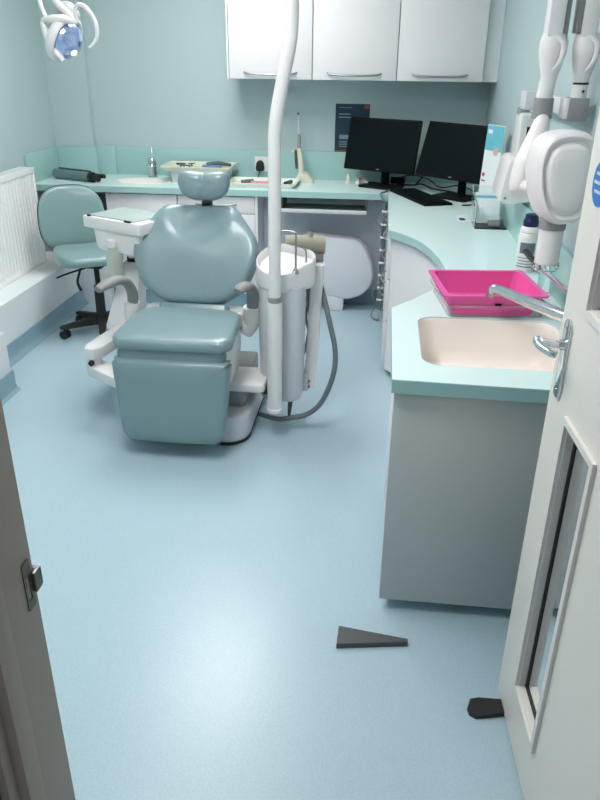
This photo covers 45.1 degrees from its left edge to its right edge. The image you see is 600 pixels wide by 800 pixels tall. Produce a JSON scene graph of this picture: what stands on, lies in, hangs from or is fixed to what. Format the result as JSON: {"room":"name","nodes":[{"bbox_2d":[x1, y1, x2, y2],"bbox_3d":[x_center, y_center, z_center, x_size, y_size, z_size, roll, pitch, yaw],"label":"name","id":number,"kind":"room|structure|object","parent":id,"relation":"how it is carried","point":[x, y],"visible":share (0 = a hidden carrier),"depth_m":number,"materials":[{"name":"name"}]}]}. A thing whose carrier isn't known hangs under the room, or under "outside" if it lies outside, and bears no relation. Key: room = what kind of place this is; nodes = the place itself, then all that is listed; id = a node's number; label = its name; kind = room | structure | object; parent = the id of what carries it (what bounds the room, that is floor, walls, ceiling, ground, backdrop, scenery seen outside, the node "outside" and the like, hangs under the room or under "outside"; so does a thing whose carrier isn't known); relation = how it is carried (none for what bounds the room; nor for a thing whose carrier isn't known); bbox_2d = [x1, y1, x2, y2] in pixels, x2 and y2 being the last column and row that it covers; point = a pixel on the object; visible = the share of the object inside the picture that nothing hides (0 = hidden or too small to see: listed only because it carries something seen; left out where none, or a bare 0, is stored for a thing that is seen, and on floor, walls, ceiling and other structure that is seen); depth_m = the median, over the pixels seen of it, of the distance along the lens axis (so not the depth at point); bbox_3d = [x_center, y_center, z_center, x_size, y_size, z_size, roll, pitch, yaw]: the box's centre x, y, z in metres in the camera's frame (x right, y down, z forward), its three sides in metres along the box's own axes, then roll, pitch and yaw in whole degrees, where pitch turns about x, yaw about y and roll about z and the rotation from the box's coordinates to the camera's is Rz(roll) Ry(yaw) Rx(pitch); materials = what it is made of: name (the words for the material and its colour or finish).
{"room":"dental clinic","nodes":[
{"label":"dental clinic","id":0,"kind":"room"},
{"bbox_2d":[0,0,54,251],"bbox_3d":[-2.015,-1.088,2.996,0.100,2.500,4.740,3,26,5],"label":"wall","id":1,"kind":"structure","parent":0,"point":[26,125],"depth_m":4.57,"materials":[{"name":"paint"}]},
{"bbox_2d":[0,332,10,379],"bbox_3d":[-1.857,0.336,2.559,0.460,0.310,2.575,3,26,5],"label":"trim","id":2,"kind":"structure","parent":1,"relation":"attached to","point":[5,368],"depth_m":3.63,"materials":[{"name":"paint"}]},
{"bbox_2d":[0,167,46,288],"bbox_3d":[-1.825,-0.813,3.852,0.142,0.600,1.735,3,26,5],"label":"radiator","id":3,"kind":"object","parent":1,"relation":"attached to","point":[22,247],"visible":0.98,"depth_m":4.36,"materials":[{"name":"metal"}]},
{"bbox_2d":[0,167,33,178],"bbox_3d":[-1.799,-1.078,3.723,0.095,0.010,1.735,3,26,5],"label":"grille","id":4,"kind":"object","parent":3,"relation":"attached to","point":[17,172],"depth_m":4.33,"materials":[{"name":"metal"}]},
{"bbox_2d":[0,253,80,345],"bbox_3d":[-1.730,-0.540,4.355,0.270,0.345,1.425,3,26,5],"label":"trim","id":5,"kind":"structure","parent":1,"relation":"attached to","point":[25,301],"depth_m":4.36,"materials":[{"name":"paint"}]},
{"bbox_2d":[46,251,113,303],"bbox_3d":[-1.528,-0.849,5.013,0.450,0.340,0.055,3,26,5],"label":"trim","id":6,"kind":"structure","parent":1,"relation":"attached to","point":[87,278],"depth_m":5.00,"materials":[{"name":"paint"}]},
{"bbox_2d":[95,192,106,210],"bbox_3d":[-1.504,-1.152,5.164,0.490,0.758,0.020,3,26,5],"label":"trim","id":7,"kind":"structure","parent":1,"relation":"attached to","point":[102,195],"depth_m":5.02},
{"bbox_2d":[37,0,96,146],"bbox_3d":[-1.578,-2.034,4.988,0.280,2.500,0.060,3,26,5],"label":"wall pier","id":8,"kind":"object","parent":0,"point":[69,86],"visible":0.44,"depth_m":4.93,"materials":[{"name":"paint"}]},
{"bbox_2d":[3,303,523,799],"bbox_3d":[-0.605,0.539,2.616,3.160,0.080,6.500,3,26,5],"label":"floor","id":9,"kind":"structure","parent":0,"point":[194,599],"depth_m":2.28,"materials":[{"name":"blue plastic"}]},
{"bbox_2d":[0,290,88,405],"bbox_3d":[-1.625,0.135,3.229,0.230,0.100,4.000,3,26,5],"label":"baseboard","id":10,"kind":"structure","parent":9,"relation":"on","point":[26,342],"depth_m":4.33,"materials":[{"name":"blue plastic"}]},
{"bbox_2d":[37,184,123,339],"bbox_3d":[-1.278,-0.837,4.391,0.568,0.860,0.512,20,32,35],"label":"stool","id":11,"kind":"object","parent":9,"relation":"on","point":[61,209],"visible":0.79,"depth_m":4.36,"materials":[{"name":"teal leather"}]},
{"bbox_2d":[105,192,177,288],"bbox_3d":[-1.028,-1.127,5.009,0.482,0.657,0.395,3,26,5],"label":"base cabinet","id":12,"kind":"object","parent":9,"relation":"on","point":[140,201],"visible":0.05,"depth_m":4.75,"materials":[{"name":"white laminate"}]},
{"bbox_2d":[94,171,266,445],"bbox_3d":[-0.487,-0.416,3.241,0.705,1.108,0.835,3,26,5],"label":"dental chair","id":13,"kind":"object","parent":9,"relation":"on","point":[182,374],"visible":0.99,"depth_m":3.19,"materials":[{"name":"teal leatherette"},{"name":"white plastic"},{"name":"grey plastic"}]},
{"bbox_2d":[83,207,155,387],"bbox_3d":[-0.823,-0.490,3.352,0.430,0.666,0.754,3,26,5],"label":"table","id":14,"kind":"object","parent":13,"relation":"attached to","point":[128,227],"visible":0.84,"depth_m":3.33,"materials":[{"name":"white plastic"}]},
{"bbox_2d":[106,239,122,276],"bbox_3d":[-0.870,-0.654,3.389,0.074,0.202,0.082,3,26,5],"label":"water bottle","id":15,"kind":"object","parent":14,"relation":"hanging from","point":[113,258],"visible":0.73,"depth_m":3.35,"materials":[{"name":"white plastic"}]},
{"bbox_2d":[83,207,155,235],"bbox_3d":[-0.799,-0.842,3.390,0.430,0.058,0.380,3,26,5],"label":"tray","id":16,"kind":"object","parent":14,"relation":"on","point":[122,221],"depth_m":3.31,"materials":[{"name":"white plastic"}]},
{"bbox_2d":[256,230,315,420],"bbox_3d":[-0.064,-0.328,3.250,0.258,0.894,0.222,3,26,5],"label":"dental spittoon unit","id":17,"kind":"object","parent":13,"relation":"attached to","point":[298,265],"visible":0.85,"depth_m":3.16,"materials":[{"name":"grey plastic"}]},
{"bbox_2d":[262,0,298,413],"bbox_3d":[-0.446,-0.943,3.082,1.029,1.933,0.130,17,30,31],"label":"lamp pole","id":18,"kind":"object","parent":17,"relation":"attached to","point":[273,389],"visible":0.99,"depth_m":2.84,"materials":[{"name":"white plastic"}]},
{"bbox_2d":[37,0,99,62],"bbox_3d":[-0.949,-1.629,2.912,0.217,0.489,0.244,-9,27,-20],"label":"lamp","id":19,"kind":"object","parent":18,"relation":"attached to","point":[63,39],"visible":1,"depth_m":2.92,"materials":[{"name":"white plastic"}]},
{"bbox_2d":[267,254,301,274],"bbox_3d":[-0.068,-0.565,3.144,0.156,0.103,0.156,3,26,5],"label":"bowl","id":20,"kind":"object","parent":17,"relation":"on","point":[289,264],"depth_m":3.13,"materials":[{"name":"white ceramic"}]},
{"bbox_2d":[257,231,337,421],"bbox_3d":[-0.005,-0.325,3.310,0.377,0.857,0.313,3,26,5],"label":"assistant arm","id":21,"kind":"object","parent":17,"relation":"attached to","point":[316,295],"visible":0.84,"depth_m":3.27},
{"bbox_2d":[178,194,263,293],"bbox_3d":[-0.522,-1.098,4.960,0.528,0.657,0.395,3,26,5],"label":"base cabinet","id":22,"kind":"object","parent":9,"relation":"on","point":[251,208],"visible":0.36,"depth_m":4.71,"materials":[{"name":"white laminate"}]},
{"bbox_2d":[302,230,373,310],"bbox_3d":[0.248,-0.881,4.916,0.512,0.519,0.170,3,26,5],"label":"housing","id":23,"kind":"object","parent":9,"relation":"on","point":[348,267],"visible":0.66,"depth_m":4.82,"materials":[{"name":"grey plastic"}]},
{"bbox_2d":[336,626,407,647],"bbox_3d":[0.215,0.715,2.153,0.209,0.019,0.076,3,26,5],"label":"wedge","id":24,"kind":"object","parent":9,"relation":"on","point":[347,637],"visible":1,"depth_m":2.14,"materials":[{"name":"grey rubber"}]},
{"bbox_2d":[378,213,546,608],"bbox_3d":[0.697,-0.335,3.505,0.634,0.759,3.130,3,26,5],"label":"base cabinet","id":25,"kind":"object","parent":9,"relation":"on","point":[460,472],"visible":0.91,"depth_m":2.10,"materials":[{"name":"white laminate"}]},
{"bbox_2d":[36,174,561,403],"bbox_3d":[-0.439,-0.759,3.572,2.956,0.167,3.433,3,26,5],"label":"countertop","id":26,"kind":"structure","parent":25,"relation":"on","point":[434,353],"depth_m":2.43,"materials":[{"name":"green laminate"}]},
{"bbox_2d":[52,167,105,181],"bbox_3d":[-1.490,-1.514,4.861,0.434,0.073,0.065,14,29,26],"label":"case","id":27,"kind":"object","parent":26,"relation":"on","point":[64,173],"visible":1,"depth_m":4.84,"materials":[{"name":"teal plastic"}]},
{"bbox_2d":[116,177,171,183],"bbox_3d":[-1.057,-1.423,4.913,0.382,0.137,0.265,3,26,5],"label":"basin","id":28,"kind":"object","parent":26,"relation":"in","point":[121,180],"depth_m":4.99,"materials":[{"name":"beige ceramic"}]},
{"bbox_2d":[146,146,158,177],"bbox_3d":[-1.026,-1.629,4.958,0.090,0.206,0.141,3,26,5],"label":"tap","id":29,"kind":"object","parent":26,"relation":"on","point":[152,164],"visible":1,"depth_m":4.99,"materials":[{"name":"silver metal"}]},
{"bbox_2d":[170,168,232,181],"bbox_3d":[-0.668,-1.533,4.913,0.400,0.080,0.230,3,26,5],"label":"storage box","id":30,"kind":"object","parent":26,"relation":"on","point":[174,174],"visible":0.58,"depth_m":4.84,"materials":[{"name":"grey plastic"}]},
{"bbox_2d":[160,161,237,171],"bbox_3d":[-0.678,-1.581,4.886,0.470,0.028,0.300,3,26,5],"label":"tray","id":31,"kind":"object","parent":30,"relation":"on","point":[170,166],"visible":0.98,"depth_m":4.78,"materials":[{"name":"beige plastic"}]},
{"bbox_2d":[202,165,221,167],"bbox_3d":[-0.594,-1.567,4.855,0.125,0.022,0.060,3,26,5],"label":"packet","id":32,"kind":"object","parent":31,"relation":"on","point":[209,166],"visible":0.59,"depth_m":4.83,"materials":[{"name":"blue plastic"}]},
{"bbox_2d":[206,161,230,165],"bbox_3d":[-0.556,-1.615,4.933,0.174,0.031,0.042,3,26,5],"label":"handpiece","id":33,"kind":"object","parent":31,"relation":"on","point":[214,162],"visible":0.81,"depth_m":4.92,"materials":[{"name":"metal"}]},
{"bbox_2d":[230,177,299,188],"bbox_3d":[-0.247,-1.442,4.793,0.470,0.028,0.270,3,26,5],"label":"tray","id":34,"kind":"object","parent":26,"relation":"on","point":[234,181],"visible":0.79,"depth_m":4.70,"materials":[{"name":"beige plastic"}]},
{"bbox_2d":[241,179,253,182],"bbox_3d":[-0.352,-1.466,4.834,0.086,0.024,0.024,-13,29,-26],"label":"clip","id":35,"kind":"object","parent":34,"relation":"on","point":[245,180],"visible":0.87,"depth_m":4.82,"materials":[{"name":"grey plastic"}]},
{"bbox_2d":[250,181,267,183],"bbox_3d":[-0.261,-1.429,4.762,0.130,0.022,0.050,3,26,5],"label":"packet","id":36,"kind":"object","parent":34,"relation":"in","point":[260,182],"visible":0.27,"depth_m":4.74,"materials":[{"name":"pink plastic"}]},
{"bbox_2d":[284,180,292,183],"bbox_3d":[-0.076,-1.436,4.770,0.029,0.030,0.093,10,27,19],"label":"dropper","id":37,"kind":"object","parent":34,"relation":"on","point":[288,181],"visible":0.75,"depth_m":4.75,"materials":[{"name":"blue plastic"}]},
{"bbox_2d":[292,112,313,182],"bbox_3d":[0.021,-1.685,4.823,0.150,0.445,0.080,3,26,5],"label":"light","id":38,"kind":"object","parent":26,"relation":"on","point":[305,177],"visible":0.98,"depth_m":4.85,"materials":[{"name":"plastic"}]},
{"bbox_2d":[281,197,367,214],"bbox_3d":[0.163,-1.286,4.708,0.550,0.092,0.256,3,26,5],"label":"shelf","id":39,"kind":"object","parent":26,"relation":"attached to","point":[285,207],"visible":0.85,"depth_m":4.67,"materials":[{"name":"grey plastic"}]},
{"bbox_2d":[345,174,350,183],"bbox_3d":[0.326,-1.491,4.866,0.044,0.065,0.044,3,26,5],"label":"model","id":40,"kind":"object","parent":26,"relation":"on","point":[348,176],"visible":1,"depth_m":4.86},
{"bbox_2d":[355,177,367,184],"bbox_3d":[0.416,-1.479,4.868,0.087,0.044,0.074,3,26,5],"label":"model","id":41,"kind":"object","parent":26,"relation":"on","point":[359,180],"visible":0.92,"depth_m":4.85},
{"bbox_2d":[370,189,389,320],"bbox_3d":[0.542,-0.944,4.709,0.073,0.810,0.264,12,28,23],"label":"cable bundle","id":42,"kind":"object","parent":26,"relation":"hanging from","point":[379,299],"visible":0.86,"depth_m":4.63,"materials":[{"name":"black plastic"}]},
{"bbox_2d":[344,117,422,189],"bbox_3d":[0.539,-1.600,4.686,0.505,0.422,0.200,16,30,29],"label":"computer monitor","id":43,"kind":"object","parent":26,"relation":"on","point":[385,146],"visible":0.94,"depth_m":4.64,"materials":[{"name":"black plastic"}]},
{"bbox_2d":[391,177,404,183],"bbox_3d":[0.667,-1.499,4.926,0.095,0.035,0.070,3,26,5],"label":"box","id":44,"kind":"object","parent":26,"relation":"on","point":[394,180],"visible":0.94,"depth_m":4.90,"materials":[{"name":"black plastic"}]},
{"bbox_2d":[394,187,402,190],"bbox_3d":[0.628,-1.337,4.591,0.060,0.030,0.110,3,26,5],"label":"computer mouse","id":45,"kind":"object","parent":26,"relation":"on","point":[396,188],"visible":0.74,"depth_m":4.56,"materials":[{"name":"black plastic"}]},
{"bbox_2d":[390,188,451,205],"bbox_3d":[0.732,-1.245,4.415,0.180,0.018,0.530,-6,26,-14],"label":"keyboard","id":46,"kind":"object","parent":26,"relation":"on","point":[418,196],"visible":0.99,"depth_m":4.34,"materials":[{"name":"black plastic"}]},
{"bbox_2d":[389,175,471,205],"bbox_3d":[0.931,-1.418,4.566,0.338,0.203,0.900,-9,27,-20],"label":"cable","id":47,"kind":"object","parent":26,"relation":"on","point":[417,183],"visible":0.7,"depth_m":4.72,"materials":[{"name":"black plastic"}]},
{"bbox_2d":[415,121,487,201],"bbox_3d":[0.960,-1.433,4.342,0.200,0.424,0.540,-20,33,-37],"label":"computer monitor","id":48,"kind":"object","parent":26,"relation":"on","point":[450,151],"visible":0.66,"depth_m":4.33,"materials":[{"name":"black plastic"}]},
{"bbox_2d":[456,215,470,221],"bbox_3d":[0.875,-0.972,3.865,0.060,0.004,0.160,3,26,5],"label":"leaflet","id":49,"kind":"object","parent":26,"relation":"on","point":[461,218],"visible":1,"depth_m":3.85,"materials":[{"name":"white paper"}]},
{"bbox_2d":[430,278,544,316],"bbox_3d":[0.651,-0.361,2.534,0.344,0.042,0.330,0,26,-1],"label":"clear tray","id":50,"kind":"object","parent":26,"relation":"on","point":[444,304],"visible":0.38,"depth_m":2.40,"materials":[{"name":"plastic"}]},
{"bbox_2d":[428,269,548,314],"bbox_3d":[0.639,-0.370,2.503,0.344,0.078,0.320,0,26,-1],"label":"tray","id":51,"kind":"object","parent":50,"relation":"on","point":[457,287],"visible":0.91,"depth_m":2.56,"materials":[{"name":"plastic"}]},
{"bbox_2d":[471,185,506,229],"bbox_3d":[0.975,-0.996,3.724,0.158,0.170,0.290,3,26,5],"label":"holder","id":52,"kind":"object","parent":26,"relation":"on","point":[480,215],"visible":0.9,"depth_m":3.64,"materials":[{"name":"clear plastic"}]},
{"bbox_2d":[475,192,495,200],"bbox_3d":[0.972,-1.004,3.759,0.120,0.140,0.086,3,26,5],"label":"leaflet","id":53,"kind":"object","parent":52,"relation":"in","point":[476,193],"visible":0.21,"depth_m":3.76,"materials":[{"name":"white paper"}]},
{"bbox_2d":[475,195,496,201],"bbox_3d":[0.970,-0.989,3.743,0.120,0.127,0.078,3,26,5],"label":"leaflet","id":54,"kind":"object","parent":52,"relation":"in","point":[477,196],"visible":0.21,"depth_m":3.75,"materials":[{"name":"teal paper"}]},
{"bbox_2d":[476,198,499,206],"bbox_3d":[0.967,-0.976,3.725,0.120,0.118,0.073,3,26,5],"label":"leaflet","id":55,"kind":"object","parent":52,"relation":"in","point":[489,202],"visible":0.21,"depth_m":3.73,"materials":[{"name":"white paper"}]},
{"bbox_2d":[488,220,499,224],"bbox_3d":[0.977,-0.890,3.644,0.055,0.033,0.033,3,26,5],"label":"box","id":56,"kind":"object","parent":52,"relation":"in","point":[490,222],"visible":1,"depth_m":3.63,"materials":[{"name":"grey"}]},
{"bbox_2d":[418,318,559,370],"bbox_3d":[0.586,-0.103,2.233,0.443,0.158,0.425,3,26,5],"label":"basin","id":57,"kind":"object","parent":26,"relation":"in","point":[494,344],"depth_m":2.41,"materials":[{"name":"ceramic"}]},
{"bbox_2d":[479,124,505,185],"bbox_3d":[1.025,-1.238,3.894,0.024,0.460,0.150,-9,27,-19],"label":"card","id":58,"kind":"object","parent":26,"relation":"on","point":[494,139],"visible":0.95,"depth_m":3.86,"materials":[{"name":"white paper"}]},
{"bbox_2d":[485,125,504,152],"bbox_3d":[1.031,-1.385,3.826,0.073,0.126,0.137,3,26,5],"label":"print","id":59,"kind":"object","parent":58,"relation":"attached to","point":[495,133],"depth_m":3.82},
{"bbox_2d":[493,147,497,155],"bbox_3d":[1.038,-1.316,3.826,0.003,0.044,0.044,-9,27,-19],"label":"print","id":60,"kind":"object","parent":58,"relation":"attached to","point":[495,149],"depth_m":3.83},
{"bbox_2d":[514,213,538,271],"bbox_3d":[0.916,-0.633,2.895,0.082,0.228,0.083,3,26,5],"label":"soap bottle","id":61,"kind":"object","parent":26,"relation":"on","point":[528,235],"visible":0.84,"depth_m":2.86,"materials":[{"name":"white plastic"}]},
{"bbox_2d":[516,242,535,267],"bbox_3d":[0.907,-0.580,2.887,0.072,0.098,0.021,8,26,14],"label":"print","id":62,"kind":"object","parent":61,"relation":"attached to","point":[522,261],"depth_m":2.89},
{"bbox_2d":[486,249,567,321],"bbox_3d":[0.721,-0.326,2.318,0.236,0.166,0.637,-1,26,-3],"label":"mixer","id":63,"kind":"object","parent":26,"relation":"on","point":[554,312],"visible":0.46,"depth_m":2.21,"materials":[{"name":"silver metal"}]},
{"bbox_2d":[537,271,551,292],"bbox_3d":[0.895,-0.456,2.637,0.044,0.130,0.044,3,26,5],"label":"bottle","id":64,"kind":"object","parent":26,"relation":"on","point":[543,280],"visible":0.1,"depth_m":2.63,"materials":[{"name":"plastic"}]},
{"bbox_2d":[467,697,503,718],"bbox_3d":[0.529,0.825,1.928,0.162,0.022,0.063,3,26,5],"label":"door stop","id":65,"kind":"object","parent":9,"relation":"on","point":[479,707],"visible":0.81,"depth_m":1.93,"materials":[{"name":"black rubber"}]},
{"bbox_2d":[82,0,489,153],"bbox_3d":[-0.237,-1.992,4.932,2.960,2.500,0.100,3,26,5],"label":"wall","id":66,"kind":"structure","parent":0,"point":[158,68],"depth_m":4.84,"materials":[{"name":"paint"}]},
{"bbox_2d":[225,0,229,78],"bbox_3d":[-0.425,-2.421,4.499,0.010,0.756,0.348,3,26,5],"label":"trim","id":67,"kind":"structure","parent":66,"relation":"attached to","point":[226,6],"depth_m":4.41,"materials":[{"name":"paint"}]},
{"bbox_2d":[227,0,313,79],"bbox_3d":[-0.163,-2.399,4.458,0.520,0.755,0.381,3,26,5],"label":"upper cabinet","id":68,"kind":"object","parent":66,"relation":"attached to","point":[255,27],"visible":0.8,"depth_m":4.39,"materials":[{"name":"white laminate"}]},
{"bbox_2d":[24,145,573,308],"bbox_3d":[-0.437,-0.917,3.497,2.956,0.192,3.433,3,26,5],"label":"backsplash","id":69,"kind":"structure","parent":66,"relation":"attached to","point":[100,159],"depth_m":5.02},
{"bbox_2d":[255,156,267,171],"bbox_3d":[-0.255,-1.639,5.017,0.120,0.100,0.016,3,26,5],"label":"wall socket","id":70,"kind":"object","parent":69,"relation":"attached to","point":[257,158],"visible":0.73,"depth_m":5.01,"materials":[{"name":"white plastic"}]},
{"bbox_2d":[256,160,263,176],"bbox_3d":[-0.318,-1.595,5.000,0.135,0.122,0.074,3,26,5],"label":"plug","id":71,"kind":"object","parent":70,"relation":"attached to","point":[260,164],"visible":0.89,"depth_m":4.99,"materials":[{"name":"black plastic"}]},
{"bbox_2d":[334,104,369,151],"bbox_3d":[0.351,-1.835,4.875,0.228,0.306,0.004,3,26,5],"label":"poster","id":72,"kind":"object","parent":66,"relation":"attached to","point":[344,112],"visible":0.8,"depth_m":4.85,"materials":[{"name":"blue paper"}]},
{"bbox_2d":[339,107,351,146],"bbox_3d":[0.309,-1.842,4.875,0.095,0.250,0.001,3,26,5],"label":"print","id":73,"kind":"object","parent":72,"relation":"attached to","point":[345,113],"depth_m":4.87},
{"bbox_2d":[312,0,400,80],"bbox_3d":[0.352,-2.369,4.409,0.516,0.755,0.381,3,26,5],"label":"upper cabinet","id":74,"kind":"object","parent":66,"relation":"attached to","point":[353,39],"visible":1,"depth_m":4.33,"materials":[{"name":"white laminate"}]},
{"bbox_2d":[396,0,490,81],"bbox_3d":[0.865,-2.340,4.359,0.516,0.755,0.381,3,26,5],"label":"upper cabinet","id":75,"kind":"object","parent":66,"relation":"attached to","point":[440,40],"visible":0.98,"depth_m":4.28,"materials":[{"name":"white laminate"}]},
{"bbox_2d":[264,197,387,289],"bbox_3d":[0.173,-1.051,4.994,0.849,0.758,0.020,3,26,5],"label":"wall","id":76,"kind":"structure","parent":0,"point":[366,227],"depth_m":4.91,"materials":[{"name":"grey paint"}]},
{"bbox_2d":[114,287,383,305],"bbox_3d":[-0.593,-0.748,5.105,2.358,0.100,0.230,3,26,5],"label":"baseboard","id":77,"kind":"structure","parent":76,"relation":"attached to","point":[366,298],"depth_m":5.07,"materials":[{"name":"blue plastic"}]},
{"bbox_2d":[485,0,599,255],"bbox_3d":[1.026,-0.913,2.704,0.100,2.500,4.740,3,26,5],"label":"wall","id":78,"kind":"structure","parent":0,"point":[524,20],"depth_m":3.49,"materials":[{"name":"paint"}]},
{"bbox_2d":[482,0,505,81],"bbox_3d":[1.155,-2.277,4.234,0.090,0.755,0.020,3,26,5],"label":"trim","id":79,"kind":"structure","parent":78,"relation":"attached to","point":[497,7],"depth_m":4.29,"materials":[{"name":"paint"}]},
{"bbox_2d":[512,107,533,155],"bbox_3d":[0.994,-1.188,3.199,0.089,0.201,0.144,3,26,5],"label":"control box","id":80,"kind":"object","parent":78,"relation":"attached to","point":[523,122],"visible":0.44,"depth_m":3.15,"materials":[{"name":"white plastic"}]},
{"bbox_2d":[509,0,599,271],"bbox_3d":[0.841,-1.239,2.418,0.246,1.389,1.092,3,26,5],"label":"dental x-ray machine","id":81,"kind":"object","parent":78,"relation":"attached to","point":[551,167],"visible":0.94,"depth_m":2.20,"materials":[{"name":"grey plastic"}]},
{"bbox_2d":[493,153,528,203],"bbox_3d":[0.968,-1.008,3.280,0.135,0.190,0.277,3,26,5],"label":"dispenser","id":82,"kind":"object","parent":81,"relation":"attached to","point":[501,190],"visible":0.6,"depth_m":3.20,"materials":[{"name":"white plastic"}]},
{"bbox_3d":[-0.752,-0.004,0.757,2.960,2.500,0.125,3,26,5],"label":"wall","id":83,"kind":"structure","parent":0,"visible":0},
{"bbox_2d":[0,395,75,799],"bbox_3d":[-0.357,0.224,0.810,0.082,2.050,0.137,3,26,5],"label":"trim","id":84,"kind":"structure","parent":83,"relation":"attached to","point":[34,763],"depth_m":0.85,"materials":[{"name":"paint"}]},
{"bbox_2d":[21,558,42,610],"bbox_3d":[-0.322,0.218,0.868,0.010,0.068,0.033,3,26,5],"label":"strike plate","id":85,"kind":"object","parent":84,"relation":"attached to","point":[35,578],"visible":1,"depth_m":0.87,"materials":[{"name":"metal"}]},
{"bbox_2d":[498,109,599,799],"bbox_3d":[0.518,0.081,1.180,0.115,1.992,0.858,2,26,3],"label":"door","id":86,"kind":"structure","parent":83,"relation":"in","point":[549,683],"depth_m":1.47,"materials":[{"name":"paint"}]},
{"bbox_2d":[592,163,599,206],"bbox_3d":[0.555,-0.399,1.333,0.002,0.084,0.084,2,26,3],"label":"door sign","id":87,"kind":"object","parent":86,"relation":"attached to","point":[596,181],"visible":1,"depth_m":1.35,"materials":[{"name":"blue plastic"}]},
{"bbox_2d":[594,171,599,194],"bbox_3d":[0.554,-0.399,1.332,0.001,0.038,0.063,2,26,3],"label":"print","id":88,"kind":"object","parent":87,"relation":"attached to","point":[597,173],"depth_m":1.35,"materials":[{"name":"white paper"}]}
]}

